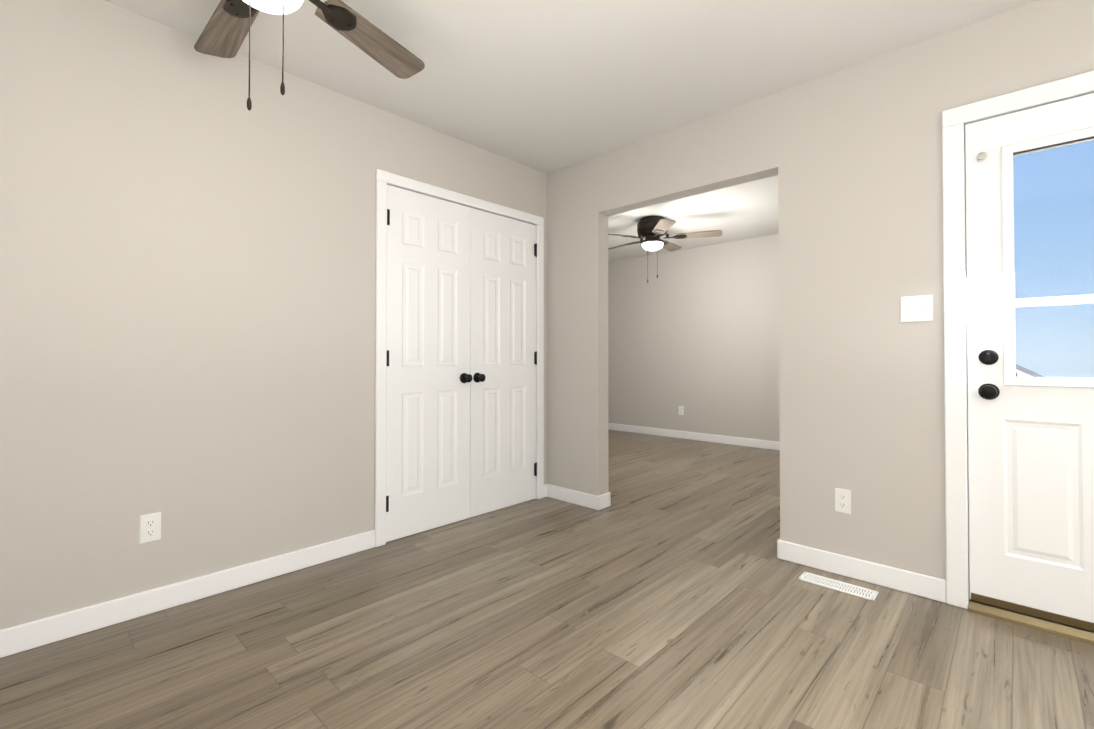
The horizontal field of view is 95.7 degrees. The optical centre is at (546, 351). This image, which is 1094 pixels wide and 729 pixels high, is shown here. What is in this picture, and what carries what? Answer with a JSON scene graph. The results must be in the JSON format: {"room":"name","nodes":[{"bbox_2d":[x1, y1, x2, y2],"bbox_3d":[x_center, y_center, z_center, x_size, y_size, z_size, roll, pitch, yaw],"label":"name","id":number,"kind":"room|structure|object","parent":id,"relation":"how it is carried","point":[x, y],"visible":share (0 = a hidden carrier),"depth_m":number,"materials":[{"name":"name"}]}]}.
{"room":"empty living room","nodes":[
{"label":"empty living room","id":0,"kind":"room"},
{"bbox_2d":[0,0,546,629],"bbox_3d":[-1.255,-0.147,2.513,0.120,2.440,3.513,-1,-1,44],"label":"wall","id":1,"kind":"structure","parent":0,"point":[186,292],"depth_m":2.10,"materials":[{"name":"grey paint"}]},
{"bbox_2d":[139,512,160,543],"bbox_3d":[-1.621,0.719,2.025,0.008,0.115,0.070,-1,-1,44],"label":"electrical outlet","id":2,"kind":"object","parent":1,"relation":"attached to","point":[150,528],"visible":1,"depth_m":2.02,"materials":[{"name":"white plastic"}]},
{"bbox_2d":[0,530,374,657],"bbox_3d":[-1.630,1.019,2.008,0.014,0.096,1.982,-1,-1,44],"label":"baseboard","id":3,"kind":"structure","parent":1,"relation":"attached to","point":[36,633],"depth_m":2.05,"materials":[{"name":"white paint"}]},
{"bbox_2d":[386,185,472,541],"bbox_3d":[-0.704,0.063,2.992,0.097,2.022,0.624,-1,-1,44],"label":"closet door","id":4,"kind":"structure","parent":1,"relation":"in","point":[429,378],"depth_m":2.99,"materials":[{"name":"white paint"}]},
{"bbox_2d":[375,169,543,546],"bbox_3d":[-0.531,0.035,3.260,0.138,2.092,1.333,-1,-1,44],"label":"trim","id":5,"kind":"structure","parent":1,"relation":"attached to","point":[384,179],"depth_m":2.78,"materials":[{"name":"white paint"}]},
{"bbox_2d":[470,208,536,517],"bbox_3d":[-0.272,0.068,3.446,0.097,2.022,0.624,-1,-1,44],"label":"closet door","id":6,"kind":"structure","parent":1,"relation":"in","point":[503,364],"depth_m":3.43,"materials":[{"name":"white paint"}]},
{"bbox_2d":[0,429,1093,728],"bbox_3d":[0.884,1.126,2.799,7.020,0.100,6.894,-1,-1,44],"label":"floor","id":7,"kind":"structure","parent":0,"point":[544,613],"depth_m":1.81,"materials":[{"name":"brown wood"}]},
{"bbox_2d":[798,572,878,600],"bbox_3d":[1.325,1.067,2.263,0.305,0.006,0.105,-1,-1,44],"label":"floor vent","id":8,"kind":"object","parent":7,"relation":"in","point":[854,590],"visible":1,"depth_m":2.25,"materials":[{"name":"white plastic"}]},
{"bbox_2d":[968,597,1093,644],"bbox_3d":[2.095,1.050,1.833,0.811,0.030,0.205,-1,-1,44],"label":"threshold","id":9,"kind":"object","parent":7,"relation":"on","point":[1044,625],"visible":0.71,"depth_m":1.92,"materials":[{"name":"gold metal"}]},
{"bbox_2d":[103,0,1037,261],"bbox_3d":[0.884,-1.414,2.827,7.020,0.100,6.894,-1,-1,44],"label":"ceiling","id":10,"kind":"structure","parent":0,"point":[546,86],"depth_m":2.33,"materials":[{"name":"white paint"}]},
{"bbox_2d":[194,0,424,110],"bbox_3d":[-0.887,-1.055,1.537,1.236,0.647,1.289,-1,-1,44],"label":"fan","id":11,"kind":"object","parent":10,"relation":"hanging from","point":[226,30],"visible":1,"depth_m":1.81,"materials":[{"name":"brown wood"}]},
{"bbox_2d":[608,216,722,282],"bbox_3d":[1.065,-1.015,5.022,1.277,0.647,1.271,-1,-1,44],"label":"fan","id":12,"kind":"object","parent":10,"relation":"hanging from","point":[651,230],"visible":0.9,"depth_m":4.88,"materials":[{"name":"brown wood"}]},
{"bbox_2d":[608,234,779,441],"bbox_3d":[2.077,-0.105,6.261,4.000,2.440,0.250,-1,-1,44],"label":"wall","id":13,"kind":"structure","parent":0,"point":[694,332],"depth_m":6.24,"materials":[{"name":"grey paint"}]},
{"bbox_2d":[679,406,683,414],"bbox_3d":[1.734,0.757,6.399,0.070,0.115,0.008,-1,-1,44],"label":"outlet","id":14,"kind":"object","parent":13,"relation":"attached to","point":[681,410],"visible":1,"depth_m":6.39,"materials":[{"name":"white plastic"}]},
{"bbox_2d":[608,423,779,494],"bbox_3d":[1.026,1.053,4.997,3.800,0.096,3.011,-1,-1,44],"label":"baseboard","id":15,"kind":"structure","parent":13,"relation":"attached to","point":[757,443],"depth_m":6.21,"materials":[{"name":"white paint"}]},
{"bbox_2d":[547,0,1093,579],"bbox_3d":[0.971,-0.143,2.905,7.020,2.440,0.120,-1,-1,44],"label":"wall","id":16,"kind":"structure","parent":0,"point":[851,156],"depth_m":2.39,"materials":[{"name":"grey paint"}]},
{"bbox_2d":[544,484,607,509],"bbox_3d":[0.177,1.037,3.557,0.500,0.096,0.060,-1,-1,44],"label":"baseboard","id":17,"kind":"structure","parent":16,"relation":"attached to","point":[591,501],"depth_m":3.51,"materials":[{"name":"white paint"}]},
{"bbox_2d":[834,488,850,513],"bbox_3d":[1.421,0.716,2.379,0.070,0.115,0.008,-1,-1,44],"label":"electrical outlet","id":18,"kind":"object","parent":16,"relation":"attached to","point":[842,500],"visible":1,"depth_m":2.38,"materials":[{"name":"white plastic"}]},
{"bbox_2d":[777,538,945,602],"bbox_3d":[1.459,1.023,2.354,0.690,0.096,0.041,-1,-1,44],"label":"baseboard","id":19,"kind":"structure","parent":16,"relation":"attached to","point":[929,587],"depth_m":2.30,"materials":[{"name":"white paint"}]},
{"bbox_2d":[900,295,932,321],"bbox_3d":[1.629,-0.191,2.184,0.116,0.115,0.018,-1,-1,44],"label":"switch plate","id":20,"kind":"object","parent":16,"relation":"attached to","point":[916,308],"visible":1,"depth_m":2.19,"materials":[{"name":"white plastic"}]},
{"bbox_2d":[942,70,1093,608],"bbox_3d":[2.095,0.014,1.843,0.951,2.102,0.168,-1,-1,44],"label":"door frame","id":21,"kind":"structure","parent":16,"relation":"attached to","point":[955,120],"depth_m":2.08,"materials":[{"name":"white paint"}]},
{"bbox_2d":[965,93,1093,630],"bbox_3d":[2.058,0.034,1.787,0.824,1.990,0.114,-1,-1,44],"label":"entry door","id":22,"kind":"structure","parent":16,"relation":"in","point":[1031,486],"depth_m":1.97,"materials":[{"name":"white paint"}]},
{"label":"outside","id":23,"kind":"structure","parent":0,"visible":0},
{"bbox_2d":[1015,364,1043,376],"bbox_3d":[16.404,1.877,21.034,11.100,5.810,14.630,-1,-1,44],"label":"neighbouring house","id":24,"kind":"structure","parent":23,"point":[1021,371],"depth_m":15.95,"materials":[{"name":"grey"}]}
]}

